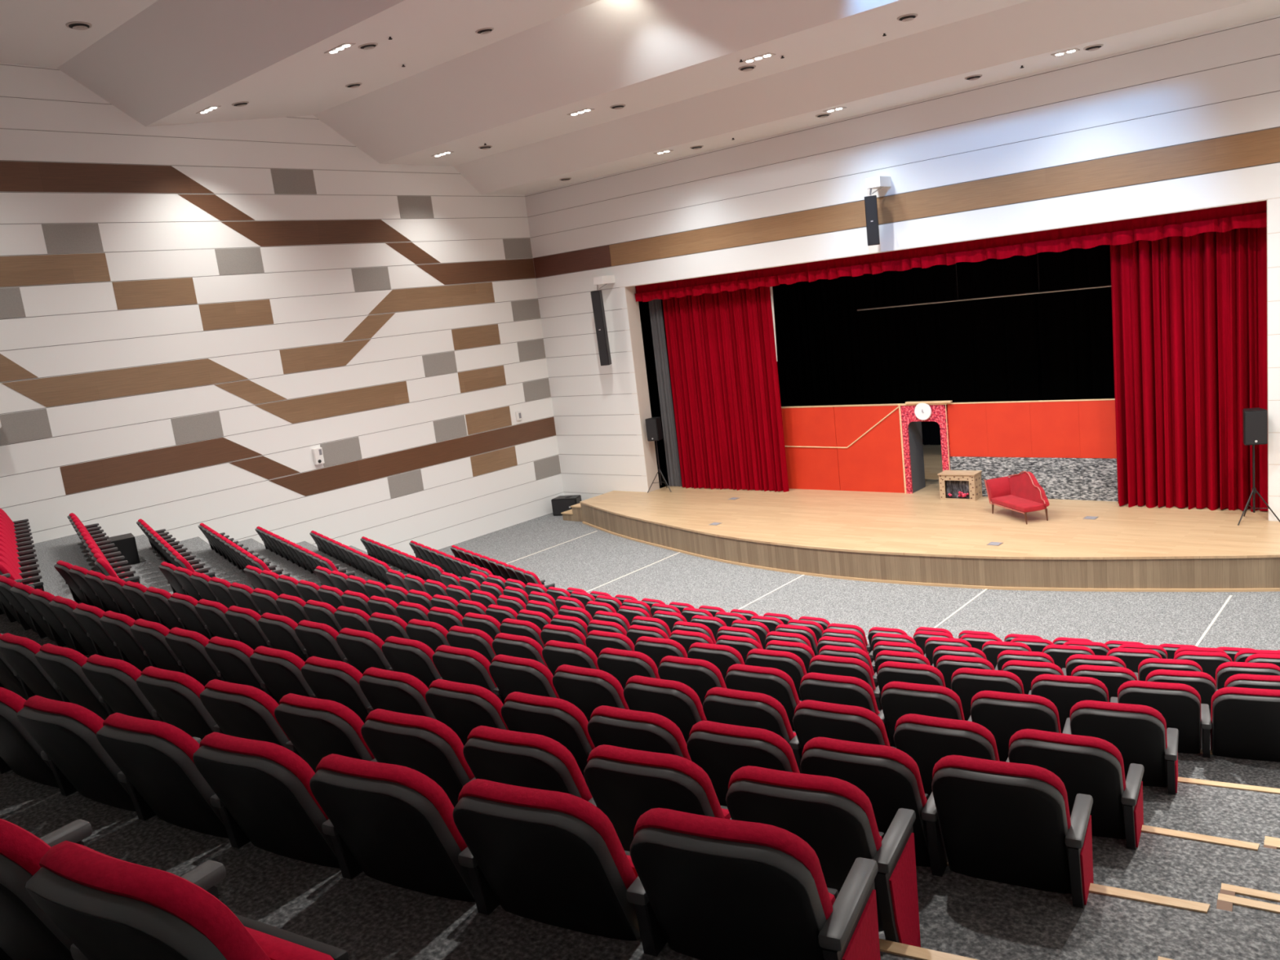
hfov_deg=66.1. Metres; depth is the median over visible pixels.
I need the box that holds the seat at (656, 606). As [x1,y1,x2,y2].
[650,603,680,616]
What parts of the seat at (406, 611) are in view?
backrest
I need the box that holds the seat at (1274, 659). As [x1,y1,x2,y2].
[1244,653,1279,666]
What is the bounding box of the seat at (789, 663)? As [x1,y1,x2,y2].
[745,648,806,700]
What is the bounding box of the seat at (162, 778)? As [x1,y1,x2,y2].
[96,712,228,838]
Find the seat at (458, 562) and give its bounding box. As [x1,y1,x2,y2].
[453,557,467,577]
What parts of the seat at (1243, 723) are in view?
armrest, backrest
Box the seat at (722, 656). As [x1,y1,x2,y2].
[687,642,744,688]
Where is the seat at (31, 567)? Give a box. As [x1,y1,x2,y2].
[0,550,39,573]
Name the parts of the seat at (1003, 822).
armrest, backrest, armrest, panel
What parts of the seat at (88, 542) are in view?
armrest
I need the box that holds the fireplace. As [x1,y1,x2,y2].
[937,470,982,501]
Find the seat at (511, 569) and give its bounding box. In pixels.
[506,564,519,580]
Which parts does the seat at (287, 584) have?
backrest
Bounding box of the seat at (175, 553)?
[169,551,205,569]
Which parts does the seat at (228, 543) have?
backrest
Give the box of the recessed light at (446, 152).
[431,151,453,156]
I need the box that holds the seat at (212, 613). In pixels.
[195,599,238,640]
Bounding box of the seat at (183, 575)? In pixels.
[173,566,201,600]
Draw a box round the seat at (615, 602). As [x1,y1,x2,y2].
[595,595,622,612]
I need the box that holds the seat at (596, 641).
[585,630,634,657]
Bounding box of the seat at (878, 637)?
[868,632,916,662]
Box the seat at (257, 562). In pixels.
[251,557,290,576]
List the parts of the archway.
panel, rail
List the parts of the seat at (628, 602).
backrest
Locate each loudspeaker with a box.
[644,417,662,440]
[1242,407,1267,445]
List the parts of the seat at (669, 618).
backrest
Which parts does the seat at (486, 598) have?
backrest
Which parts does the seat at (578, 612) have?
backrest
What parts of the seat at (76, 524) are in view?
armrest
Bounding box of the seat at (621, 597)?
[614,594,637,603]
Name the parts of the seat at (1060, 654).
backrest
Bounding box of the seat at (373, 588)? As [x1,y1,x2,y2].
[364,579,387,598]
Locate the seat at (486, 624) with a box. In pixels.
[462,612,501,640]
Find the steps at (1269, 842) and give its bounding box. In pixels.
[1263,835,1279,849]
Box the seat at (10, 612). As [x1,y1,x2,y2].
[0,574,34,623]
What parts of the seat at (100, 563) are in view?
armrest, armrest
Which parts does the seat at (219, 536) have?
backrest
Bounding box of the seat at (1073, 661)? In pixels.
[1062,653,1126,675]
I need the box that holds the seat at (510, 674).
[488,654,559,704]
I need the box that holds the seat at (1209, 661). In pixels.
[1173,650,1232,680]
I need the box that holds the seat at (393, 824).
[309,753,475,902]
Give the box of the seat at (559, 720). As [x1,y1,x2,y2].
[501,691,595,777]
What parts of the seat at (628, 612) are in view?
backrest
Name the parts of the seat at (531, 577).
backrest, armrest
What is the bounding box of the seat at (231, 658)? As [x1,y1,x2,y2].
[204,635,266,693]
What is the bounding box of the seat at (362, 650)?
[336,627,391,674]
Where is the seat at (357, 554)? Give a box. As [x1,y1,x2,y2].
[353,550,369,575]
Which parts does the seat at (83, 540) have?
armrest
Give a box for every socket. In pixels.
[708,522,722,525]
[986,542,1002,546]
[1082,515,1098,519]
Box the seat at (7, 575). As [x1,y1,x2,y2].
[0,573,10,577]
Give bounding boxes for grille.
[551,499,575,515]
[645,419,657,440]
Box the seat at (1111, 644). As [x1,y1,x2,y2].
[1104,640,1144,649]
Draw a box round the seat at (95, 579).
[84,570,119,613]
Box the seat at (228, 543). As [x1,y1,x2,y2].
[224,539,253,570]
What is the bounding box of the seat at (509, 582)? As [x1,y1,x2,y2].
[504,578,526,592]
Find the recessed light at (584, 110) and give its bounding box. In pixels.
[566,108,595,115]
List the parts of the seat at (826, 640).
backrest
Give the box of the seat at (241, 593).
[227,582,261,615]
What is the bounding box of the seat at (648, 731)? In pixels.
[587,705,691,760]
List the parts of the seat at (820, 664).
backrest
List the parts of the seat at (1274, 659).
backrest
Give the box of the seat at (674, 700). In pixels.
[623,675,706,742]
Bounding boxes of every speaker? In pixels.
[590,289,611,365]
[864,195,879,245]
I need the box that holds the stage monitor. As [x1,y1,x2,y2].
[551,494,581,515]
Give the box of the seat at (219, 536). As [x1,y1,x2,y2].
[214,533,243,562]
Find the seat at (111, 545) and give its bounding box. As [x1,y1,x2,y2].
[78,532,115,550]
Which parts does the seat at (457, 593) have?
backrest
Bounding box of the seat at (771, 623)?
[750,615,783,631]
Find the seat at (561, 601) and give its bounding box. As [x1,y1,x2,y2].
[555,595,585,610]
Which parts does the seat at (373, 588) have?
backrest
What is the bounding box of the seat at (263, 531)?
[259,528,275,553]
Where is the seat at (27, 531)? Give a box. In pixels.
[0,517,31,535]
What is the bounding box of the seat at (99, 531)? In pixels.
[71,518,103,535]
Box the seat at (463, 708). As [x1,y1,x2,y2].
[425,679,509,746]
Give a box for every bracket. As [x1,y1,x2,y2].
[593,275,615,289]
[865,176,891,195]
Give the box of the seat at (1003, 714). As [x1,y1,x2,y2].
[968,690,1061,761]
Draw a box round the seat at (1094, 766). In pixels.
[1006,728,1144,849]
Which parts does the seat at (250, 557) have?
backrest, armrest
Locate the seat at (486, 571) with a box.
[479,567,506,580]
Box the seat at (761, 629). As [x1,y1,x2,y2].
[731,619,769,649]
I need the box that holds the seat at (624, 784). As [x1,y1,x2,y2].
[583,744,730,851]
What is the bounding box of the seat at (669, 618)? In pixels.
[652,610,687,633]
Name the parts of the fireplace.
dotted trim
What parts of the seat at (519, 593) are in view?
backrest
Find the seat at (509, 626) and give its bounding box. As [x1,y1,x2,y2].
[499,617,544,648]
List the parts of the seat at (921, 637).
backrest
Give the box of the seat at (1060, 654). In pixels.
[1042,644,1094,669]
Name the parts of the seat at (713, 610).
backrest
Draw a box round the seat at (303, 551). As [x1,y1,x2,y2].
[299,547,316,575]
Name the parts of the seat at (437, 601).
backrest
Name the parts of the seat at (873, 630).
armrest, backrest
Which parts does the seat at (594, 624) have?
backrest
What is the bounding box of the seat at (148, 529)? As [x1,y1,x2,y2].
[145,527,176,557]
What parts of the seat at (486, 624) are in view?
backrest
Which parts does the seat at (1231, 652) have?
backrest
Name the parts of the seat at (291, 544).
backrest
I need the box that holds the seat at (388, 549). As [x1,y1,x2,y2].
[385,546,399,568]
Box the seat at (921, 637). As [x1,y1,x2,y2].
[913,630,954,654]
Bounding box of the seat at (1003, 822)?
[920,755,1093,908]
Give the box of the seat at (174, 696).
[136,666,217,739]
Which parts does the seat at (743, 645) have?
backrest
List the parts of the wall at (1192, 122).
wood panel, wood panel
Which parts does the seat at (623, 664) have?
backrest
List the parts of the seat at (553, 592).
backrest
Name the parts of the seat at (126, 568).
armrest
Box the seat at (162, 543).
[158,539,191,565]
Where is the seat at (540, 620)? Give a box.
[516,609,551,631]
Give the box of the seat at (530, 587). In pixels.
[524,582,547,595]
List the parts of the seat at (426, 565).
backrest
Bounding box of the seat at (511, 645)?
[492,632,547,667]
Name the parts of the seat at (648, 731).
backrest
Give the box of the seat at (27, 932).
[0,818,92,959]
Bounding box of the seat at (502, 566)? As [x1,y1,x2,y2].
[497,561,510,580]
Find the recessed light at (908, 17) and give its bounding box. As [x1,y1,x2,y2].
[897,13,917,22]
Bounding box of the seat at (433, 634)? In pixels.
[405,618,450,653]
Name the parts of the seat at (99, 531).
armrest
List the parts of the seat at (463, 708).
backrest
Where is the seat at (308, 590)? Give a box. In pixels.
[296,579,323,602]
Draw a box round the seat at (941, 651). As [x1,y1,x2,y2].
[931,645,986,667]
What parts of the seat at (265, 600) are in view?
backrest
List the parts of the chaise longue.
seat, leg, backrest, leg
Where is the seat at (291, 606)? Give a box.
[275,593,311,623]
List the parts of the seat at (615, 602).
backrest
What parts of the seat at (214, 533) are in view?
backrest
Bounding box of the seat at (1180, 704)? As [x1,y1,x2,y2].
[1110,680,1200,753]
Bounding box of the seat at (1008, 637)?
[1004,633,1043,641]
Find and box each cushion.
[0,508,14,524]
[0,511,15,528]
[0,514,15,531]
[0,517,16,535]
[0,520,16,539]
[0,524,17,543]
[0,528,17,547]
[0,532,18,551]
[0,536,19,556]
[0,540,20,562]
[0,545,21,567]
[0,550,22,573]
[0,555,22,579]
[0,561,22,583]
[0,576,17,586]
[0,632,41,653]
[0,687,26,712]
[0,818,51,875]
[13,582,34,594]
[23,695,104,734]
[31,588,55,601]
[39,643,88,666]
[52,595,78,609]
[56,560,72,569]
[69,512,84,526]
[71,515,88,532]
[71,564,88,574]
[72,518,89,533]
[74,521,93,538]
[75,603,105,617]
[76,524,94,541]
[78,528,97,546]
[80,532,99,548]
[83,535,102,553]
[85,539,106,559]
[86,654,141,681]
[87,570,106,580]
[88,543,110,564]
[90,547,113,568]
[93,552,116,573]
[96,557,119,577]
[102,610,135,626]
[102,712,199,763]
[104,575,125,586]
[124,581,147,592]
[133,618,169,636]
[140,666,204,699]
[146,586,171,599]
[153,533,159,537]
[156,536,164,541]
[160,539,168,544]
[160,561,177,570]
[164,543,173,548]
[168,546,177,552]
[168,626,208,646]
[170,592,198,606]
[172,551,180,556]
[175,566,193,576]
[176,555,195,572]
[191,571,211,582]
[197,599,228,613]
[199,732,328,819]
[208,635,253,657]
[209,577,231,587]
[221,536,228,542]
[226,539,233,545]
[227,605,261,621]
[230,582,253,593]
[231,542,238,547]
[235,546,244,551]
[241,550,249,555]
[244,926,333,959]
[245,564,262,573]
[247,553,256,559]
[253,557,270,571]
[253,587,278,600]
[253,645,305,671]
[261,569,279,579]
[261,612,297,630]
[278,593,306,607]
[279,574,298,584]
[282,538,290,543]
[288,541,296,546]
[294,544,302,549]
[297,579,319,590]
[297,619,338,640]
[300,547,309,552]
[304,656,363,684]
[305,600,336,614]
[306,550,315,555]
[314,553,323,559]
[315,565,331,574]
[315,753,466,851]
[320,557,337,571]
[320,585,343,596]
[331,570,347,579]
[336,605,370,622]
[338,627,384,652]
[341,543,348,549]
[343,590,369,602]
[347,546,355,552]
[347,575,366,584]
[355,550,363,555]
[362,553,370,559]
[365,579,386,590]
[365,708,475,780]
[369,556,378,563]
[369,595,398,608]
[370,612,407,631]
[377,560,391,570]
[386,584,408,595]
[387,568,405,579]
[393,549,401,554]
[398,600,429,616]
[400,551,408,556]
[405,573,425,585]
[408,555,416,559]
[408,589,432,601]
[415,557,424,563]
[423,560,432,566]
[429,606,463,624]
[431,564,444,573]
[432,594,458,607]
[446,554,455,559]
[454,557,463,563]
[462,560,471,566]
[463,612,501,632]
[470,570,487,579]
[474,552,482,557]
[480,567,493,574]
[481,555,490,560]
[487,574,506,584]
[489,558,498,564]
[497,561,507,566]
[504,691,595,749]
[506,564,516,569]
[515,567,525,573]
[518,609,551,624]
[525,570,542,585]
[526,582,547,592]
[527,600,558,614]
[571,591,595,601]
[586,600,617,613]
[586,744,724,818]
[595,595,622,606]
[618,605,650,617]
[626,675,706,720]
[626,854,638,877]
[627,624,669,639]
[633,808,832,919]
[635,635,687,657]
[641,598,666,604]
[653,610,687,622]
[659,655,726,688]
[669,601,694,608]
[670,630,713,644]
[682,607,713,617]
[688,642,744,664]
[688,720,799,773]
[691,614,726,626]
[698,605,725,612]
[715,611,746,620]
[716,635,762,648]
[721,808,730,819]
[726,663,799,705]
[728,765,881,851]
[730,608,758,615]
[731,619,769,633]
[746,648,806,675]
[750,615,783,624]
[763,613,793,619]
[765,640,814,657]
[786,619,823,633]
[794,699,889,746]
[798,616,830,625]
[801,737,926,807]
[828,892,835,905]
[868,626,907,635]
[871,632,916,644]
[873,640,924,655]
[875,650,930,665]
[877,661,945,687]
[881,681,964,720]
[894,713,999,760]
[913,630,954,638]
[924,636,972,647]
[932,755,1071,829]
[933,645,986,659]
[936,655,995,670]
[951,667,1024,693]
[960,634,1002,641]
[970,690,1061,733]
[982,640,1031,651]
[997,649,1054,663]
[1001,660,1063,675]
[1008,728,1125,790]
[1010,637,1053,644]
[1031,674,1109,702]
[1042,644,1094,655]
[1065,653,1126,667]
[1070,700,1167,768]
[1071,664,1137,680]
[1104,640,1144,644]
[1106,647,1162,658]
[1117,680,1200,717]
[1145,669,1216,690]
[1159,644,1198,648]
[1173,650,1232,662]
[1217,646,1254,651]
[1244,653,1279,662]
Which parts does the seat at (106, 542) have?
armrest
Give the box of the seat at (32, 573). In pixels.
[0,555,40,579]
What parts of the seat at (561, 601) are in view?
backrest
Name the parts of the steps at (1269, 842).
trim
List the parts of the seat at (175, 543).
armrest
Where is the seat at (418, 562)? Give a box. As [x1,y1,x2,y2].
[413,557,429,580]
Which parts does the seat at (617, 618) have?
backrest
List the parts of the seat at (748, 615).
backrest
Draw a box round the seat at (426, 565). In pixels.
[422,560,444,581]
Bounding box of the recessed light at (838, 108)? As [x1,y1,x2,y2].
[822,106,846,112]
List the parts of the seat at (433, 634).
backrest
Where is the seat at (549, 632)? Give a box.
[540,624,586,646]
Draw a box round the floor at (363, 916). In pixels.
[0,512,1279,959]
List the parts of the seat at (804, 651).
backrest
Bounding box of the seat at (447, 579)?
[440,572,460,587]
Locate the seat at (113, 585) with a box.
[102,575,138,620]
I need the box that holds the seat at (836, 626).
[826,622,867,645]
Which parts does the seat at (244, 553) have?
backrest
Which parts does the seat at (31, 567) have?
armrest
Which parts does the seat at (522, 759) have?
backrest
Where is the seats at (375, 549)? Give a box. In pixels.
[309,530,477,573]
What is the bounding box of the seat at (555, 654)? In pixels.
[542,640,599,675]
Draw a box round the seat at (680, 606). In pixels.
[669,601,694,613]
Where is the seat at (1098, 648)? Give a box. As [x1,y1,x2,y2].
[1062,640,1110,655]
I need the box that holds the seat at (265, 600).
[250,587,284,616]
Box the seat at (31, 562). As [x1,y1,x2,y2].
[0,545,38,567]
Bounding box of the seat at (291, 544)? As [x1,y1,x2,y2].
[287,541,312,568]
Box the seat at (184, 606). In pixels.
[168,592,210,639]
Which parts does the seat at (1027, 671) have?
backrest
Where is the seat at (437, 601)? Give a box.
[431,594,459,613]
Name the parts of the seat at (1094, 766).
backrest, armrest, panel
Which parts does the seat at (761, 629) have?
backrest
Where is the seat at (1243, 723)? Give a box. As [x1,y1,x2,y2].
[1200,686,1279,762]
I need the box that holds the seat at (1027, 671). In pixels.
[1001,660,1063,694]
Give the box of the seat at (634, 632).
[626,624,669,645]
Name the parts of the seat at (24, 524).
armrest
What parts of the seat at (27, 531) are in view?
armrest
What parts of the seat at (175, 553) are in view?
armrest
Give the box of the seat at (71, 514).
[66,512,98,528]
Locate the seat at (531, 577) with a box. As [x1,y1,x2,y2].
[524,570,555,589]
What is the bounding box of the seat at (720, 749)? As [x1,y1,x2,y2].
[686,720,799,806]
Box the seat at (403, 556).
[399,551,414,574]
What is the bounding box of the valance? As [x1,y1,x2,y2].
[635,200,1266,302]
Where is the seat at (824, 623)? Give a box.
[798,616,830,630]
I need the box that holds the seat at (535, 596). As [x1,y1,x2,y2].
[528,591,558,612]
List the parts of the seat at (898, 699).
armrest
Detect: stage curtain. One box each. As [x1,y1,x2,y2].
[662,286,789,492]
[1110,226,1267,511]
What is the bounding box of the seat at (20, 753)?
[0,687,58,787]
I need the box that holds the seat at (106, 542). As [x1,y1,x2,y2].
[76,528,111,546]
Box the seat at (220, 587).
[208,577,237,608]
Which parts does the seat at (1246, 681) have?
backrest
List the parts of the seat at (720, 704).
backrest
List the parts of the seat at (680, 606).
backrest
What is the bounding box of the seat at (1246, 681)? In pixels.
[1216,673,1279,690]
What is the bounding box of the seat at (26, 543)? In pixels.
[0,528,33,547]
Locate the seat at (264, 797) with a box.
[192,732,340,868]
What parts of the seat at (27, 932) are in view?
backrest, armrest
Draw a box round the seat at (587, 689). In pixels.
[552,664,629,721]
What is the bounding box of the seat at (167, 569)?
[158,561,186,595]
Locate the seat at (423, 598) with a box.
[406,589,433,610]
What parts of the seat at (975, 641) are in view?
backrest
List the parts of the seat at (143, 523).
armrest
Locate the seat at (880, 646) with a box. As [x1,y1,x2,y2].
[871,640,924,673]
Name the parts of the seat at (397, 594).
backrest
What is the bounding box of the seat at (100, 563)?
[93,557,140,583]
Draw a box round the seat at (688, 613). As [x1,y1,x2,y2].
[680,607,713,622]
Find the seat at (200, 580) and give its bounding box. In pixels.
[189,571,218,602]
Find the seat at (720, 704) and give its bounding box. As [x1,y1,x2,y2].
[702,687,795,749]
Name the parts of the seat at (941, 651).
backrest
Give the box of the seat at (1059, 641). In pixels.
[1053,637,1092,644]
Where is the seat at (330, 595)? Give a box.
[317,585,346,608]
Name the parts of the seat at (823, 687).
backrest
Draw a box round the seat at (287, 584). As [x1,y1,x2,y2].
[276,574,303,599]
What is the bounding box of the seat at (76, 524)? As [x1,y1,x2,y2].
[72,521,106,538]
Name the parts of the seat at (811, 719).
armrest, backrest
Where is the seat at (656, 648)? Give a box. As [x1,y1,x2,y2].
[634,635,687,668]
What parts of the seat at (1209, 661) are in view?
backrest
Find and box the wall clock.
[914,403,931,420]
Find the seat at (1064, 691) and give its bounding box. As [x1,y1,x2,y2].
[1028,674,1109,733]
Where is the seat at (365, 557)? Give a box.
[360,553,377,579]
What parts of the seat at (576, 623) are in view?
backrest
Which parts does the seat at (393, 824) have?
armrest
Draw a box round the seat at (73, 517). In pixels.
[69,515,101,532]
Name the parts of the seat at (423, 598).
backrest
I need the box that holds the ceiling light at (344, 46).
[324,43,355,53]
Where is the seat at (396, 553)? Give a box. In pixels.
[391,549,407,572]
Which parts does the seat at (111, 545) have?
armrest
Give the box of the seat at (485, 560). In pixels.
[480,555,494,575]
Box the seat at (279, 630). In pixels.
[257,612,306,662]
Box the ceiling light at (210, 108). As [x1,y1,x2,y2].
[195,106,220,113]
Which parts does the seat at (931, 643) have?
backrest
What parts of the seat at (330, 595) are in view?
backrest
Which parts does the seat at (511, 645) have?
backrest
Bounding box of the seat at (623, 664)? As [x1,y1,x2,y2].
[596,647,660,689]
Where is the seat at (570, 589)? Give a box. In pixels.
[566,587,586,594]
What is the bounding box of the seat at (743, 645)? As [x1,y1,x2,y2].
[715,635,762,664]
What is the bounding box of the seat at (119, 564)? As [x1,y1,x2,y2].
[88,547,128,568]
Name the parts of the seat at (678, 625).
backrest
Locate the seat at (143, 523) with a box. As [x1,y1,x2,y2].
[138,521,168,551]
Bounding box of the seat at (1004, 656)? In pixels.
[995,649,1054,670]
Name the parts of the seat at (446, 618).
backrest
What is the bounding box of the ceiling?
[0,0,1279,195]
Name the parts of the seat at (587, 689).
backrest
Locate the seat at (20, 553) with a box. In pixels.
[0,536,35,556]
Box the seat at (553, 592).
[546,586,570,600]
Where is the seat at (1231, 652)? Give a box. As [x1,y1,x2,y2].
[1217,646,1254,662]
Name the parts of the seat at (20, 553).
armrest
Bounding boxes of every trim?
[621,197,1279,516]
[879,938,978,959]
[946,862,1209,913]
[1141,824,1259,850]
[1177,777,1279,794]
[1195,595,1232,646]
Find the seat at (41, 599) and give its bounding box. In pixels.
[27,588,75,650]
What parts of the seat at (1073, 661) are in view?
armrest, backrest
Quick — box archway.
[897,400,952,493]
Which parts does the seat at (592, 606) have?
backrest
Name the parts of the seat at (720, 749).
backrest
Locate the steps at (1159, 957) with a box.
[1157,955,1173,959]
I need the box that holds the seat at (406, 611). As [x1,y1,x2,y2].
[395,600,429,624]
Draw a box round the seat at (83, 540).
[80,535,117,554]
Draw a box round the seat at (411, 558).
[406,555,422,577]
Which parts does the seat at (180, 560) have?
armrest, armrest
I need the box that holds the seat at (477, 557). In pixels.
[472,552,484,568]
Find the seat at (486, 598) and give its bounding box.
[470,589,497,608]
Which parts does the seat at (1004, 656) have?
backrest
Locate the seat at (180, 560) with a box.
[173,555,215,577]
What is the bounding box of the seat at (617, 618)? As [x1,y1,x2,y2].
[592,610,630,631]
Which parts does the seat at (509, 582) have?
backrest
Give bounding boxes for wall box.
[311,447,324,464]
[515,410,522,420]
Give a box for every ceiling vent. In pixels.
[65,21,92,30]
[231,101,248,106]
[345,82,361,88]
[358,42,377,49]
[475,27,493,34]
[478,145,492,149]
[559,177,571,181]
[609,104,625,109]
[689,145,703,149]
[737,65,755,71]
[815,112,831,118]
[964,74,982,80]
[1083,44,1103,51]
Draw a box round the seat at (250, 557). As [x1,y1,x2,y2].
[245,553,277,571]
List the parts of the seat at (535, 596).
backrest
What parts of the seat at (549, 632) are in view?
backrest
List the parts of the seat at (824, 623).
backrest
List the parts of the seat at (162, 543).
backrest, armrest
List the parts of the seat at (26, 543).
armrest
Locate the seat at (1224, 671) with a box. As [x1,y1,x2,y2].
[1215,662,1279,689]
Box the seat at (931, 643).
[924,636,972,665]
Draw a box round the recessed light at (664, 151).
[653,149,673,154]
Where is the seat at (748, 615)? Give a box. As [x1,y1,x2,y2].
[730,608,758,621]
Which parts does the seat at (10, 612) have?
backrest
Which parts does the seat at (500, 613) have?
backrest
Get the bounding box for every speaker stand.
[647,440,671,493]
[1237,444,1279,525]
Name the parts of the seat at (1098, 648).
backrest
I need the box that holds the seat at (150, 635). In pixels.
[129,618,183,672]
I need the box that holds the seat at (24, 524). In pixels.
[0,511,29,528]
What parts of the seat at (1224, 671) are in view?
backrest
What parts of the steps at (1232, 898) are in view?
trim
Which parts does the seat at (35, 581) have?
armrest, armrest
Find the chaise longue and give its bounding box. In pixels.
[984,471,1048,524]
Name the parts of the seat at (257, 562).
armrest, armrest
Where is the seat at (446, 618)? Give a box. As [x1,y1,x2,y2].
[427,606,463,631]
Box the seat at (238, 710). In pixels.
[200,679,289,747]
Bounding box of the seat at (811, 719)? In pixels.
[788,699,895,773]
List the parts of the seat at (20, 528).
armrest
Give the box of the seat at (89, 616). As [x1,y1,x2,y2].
[72,603,122,660]
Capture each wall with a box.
[0,62,564,556]
[524,13,1279,521]
[638,299,680,483]
[781,398,1118,501]
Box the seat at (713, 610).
[698,605,725,617]
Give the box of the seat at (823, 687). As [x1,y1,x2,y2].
[799,672,880,715]
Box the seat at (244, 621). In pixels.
[224,605,270,650]
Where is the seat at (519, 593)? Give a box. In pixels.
[502,586,528,604]
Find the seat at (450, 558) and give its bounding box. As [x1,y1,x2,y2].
[444,554,460,577]
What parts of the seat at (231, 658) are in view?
armrest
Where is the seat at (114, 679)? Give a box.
[81,654,157,720]
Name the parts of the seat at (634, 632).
backrest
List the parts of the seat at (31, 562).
armrest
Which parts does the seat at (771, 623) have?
backrest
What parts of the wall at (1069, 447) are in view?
panel, rail, panel, panel, panel, rail, panel, panel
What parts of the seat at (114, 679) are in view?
armrest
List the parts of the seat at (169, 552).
armrest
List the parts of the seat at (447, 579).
backrest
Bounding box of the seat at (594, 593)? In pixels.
[590,591,611,599]
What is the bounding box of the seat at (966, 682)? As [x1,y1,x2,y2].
[951,667,1024,720]
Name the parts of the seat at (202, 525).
backrest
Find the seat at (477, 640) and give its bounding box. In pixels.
[446,626,496,663]
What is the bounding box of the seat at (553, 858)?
[453,778,640,941]
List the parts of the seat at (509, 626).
backrest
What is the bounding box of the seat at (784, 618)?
[763,613,793,624]
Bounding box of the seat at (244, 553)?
[240,550,271,566]
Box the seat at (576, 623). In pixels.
[550,614,588,638]
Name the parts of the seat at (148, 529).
armrest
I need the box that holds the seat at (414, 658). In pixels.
[381,635,440,688]
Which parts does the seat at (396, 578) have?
backrest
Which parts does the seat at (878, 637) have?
armrest, backrest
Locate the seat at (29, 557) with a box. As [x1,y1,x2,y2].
[0,540,36,562]
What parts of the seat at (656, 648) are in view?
backrest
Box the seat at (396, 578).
[386,568,409,591]
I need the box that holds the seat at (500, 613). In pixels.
[485,604,518,624]
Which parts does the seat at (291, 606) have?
backrest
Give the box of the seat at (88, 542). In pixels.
[83,539,120,559]
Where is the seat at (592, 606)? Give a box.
[585,600,617,617]
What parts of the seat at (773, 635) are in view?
backrest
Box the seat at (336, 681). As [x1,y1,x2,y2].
[301,656,371,723]
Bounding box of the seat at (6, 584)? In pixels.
[0,576,36,632]
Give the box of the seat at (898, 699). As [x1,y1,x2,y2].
[877,681,964,746]
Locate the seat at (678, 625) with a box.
[671,621,715,644]
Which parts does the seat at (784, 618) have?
backrest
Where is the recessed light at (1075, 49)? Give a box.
[1050,48,1079,56]
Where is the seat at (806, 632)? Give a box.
[775,624,818,656]
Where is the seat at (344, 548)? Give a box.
[339,543,355,568]
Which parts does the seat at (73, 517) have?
armrest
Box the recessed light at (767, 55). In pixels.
[742,53,775,62]
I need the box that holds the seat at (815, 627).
[786,619,823,642]
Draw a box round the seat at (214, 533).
[210,530,238,559]
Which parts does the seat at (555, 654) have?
backrest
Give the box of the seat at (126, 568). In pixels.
[91,552,131,573]
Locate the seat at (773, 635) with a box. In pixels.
[764,631,812,648]
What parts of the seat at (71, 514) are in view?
armrest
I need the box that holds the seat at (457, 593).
[445,584,471,602]
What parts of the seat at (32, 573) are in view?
armrest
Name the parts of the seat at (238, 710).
armrest, backrest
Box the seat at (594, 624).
[586,619,626,636]
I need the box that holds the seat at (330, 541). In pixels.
[327,538,342,561]
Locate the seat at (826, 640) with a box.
[817,635,866,653]
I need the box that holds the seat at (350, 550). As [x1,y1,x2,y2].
[346,546,362,571]
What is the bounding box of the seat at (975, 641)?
[960,634,1002,650]
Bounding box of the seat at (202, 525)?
[198,523,225,550]
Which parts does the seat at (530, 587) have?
backrest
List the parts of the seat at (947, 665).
backrest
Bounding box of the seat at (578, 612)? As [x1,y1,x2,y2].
[558,605,592,626]
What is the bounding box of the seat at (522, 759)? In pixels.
[462,725,592,801]
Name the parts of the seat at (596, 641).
backrest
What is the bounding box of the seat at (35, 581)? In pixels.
[0,561,44,591]
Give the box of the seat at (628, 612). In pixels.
[617,605,650,626]
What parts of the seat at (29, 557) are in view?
armrest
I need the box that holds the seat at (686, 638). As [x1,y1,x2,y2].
[669,630,713,653]
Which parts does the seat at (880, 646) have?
armrest, backrest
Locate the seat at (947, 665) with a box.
[936,655,995,689]
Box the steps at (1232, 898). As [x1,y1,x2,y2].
[1216,883,1279,919]
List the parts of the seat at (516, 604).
backrest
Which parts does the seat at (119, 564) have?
armrest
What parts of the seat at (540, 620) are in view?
backrest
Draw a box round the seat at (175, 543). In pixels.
[147,529,179,560]
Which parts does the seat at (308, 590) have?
backrest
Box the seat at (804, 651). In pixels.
[765,640,814,673]
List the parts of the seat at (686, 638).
backrest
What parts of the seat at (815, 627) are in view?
backrest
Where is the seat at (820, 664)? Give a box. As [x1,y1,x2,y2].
[808,654,875,690]
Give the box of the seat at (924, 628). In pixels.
[915,626,952,635]
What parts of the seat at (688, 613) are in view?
backrest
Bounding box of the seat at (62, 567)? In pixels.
[53,560,87,604]
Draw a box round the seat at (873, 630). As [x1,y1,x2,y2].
[866,626,907,653]
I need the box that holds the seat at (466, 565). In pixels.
[461,560,471,577]
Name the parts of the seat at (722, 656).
backrest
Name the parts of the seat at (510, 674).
armrest, backrest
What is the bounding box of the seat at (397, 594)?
[384,584,408,604]
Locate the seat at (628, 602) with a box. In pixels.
[622,599,652,617]
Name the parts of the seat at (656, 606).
backrest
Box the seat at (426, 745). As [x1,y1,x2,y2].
[360,708,475,807]
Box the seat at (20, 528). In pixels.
[0,514,30,531]
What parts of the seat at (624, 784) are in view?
armrest, backrest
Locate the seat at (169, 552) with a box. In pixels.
[165,546,200,567]
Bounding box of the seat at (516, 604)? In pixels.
[496,595,526,613]
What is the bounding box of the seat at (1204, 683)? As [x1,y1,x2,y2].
[1145,669,1216,733]

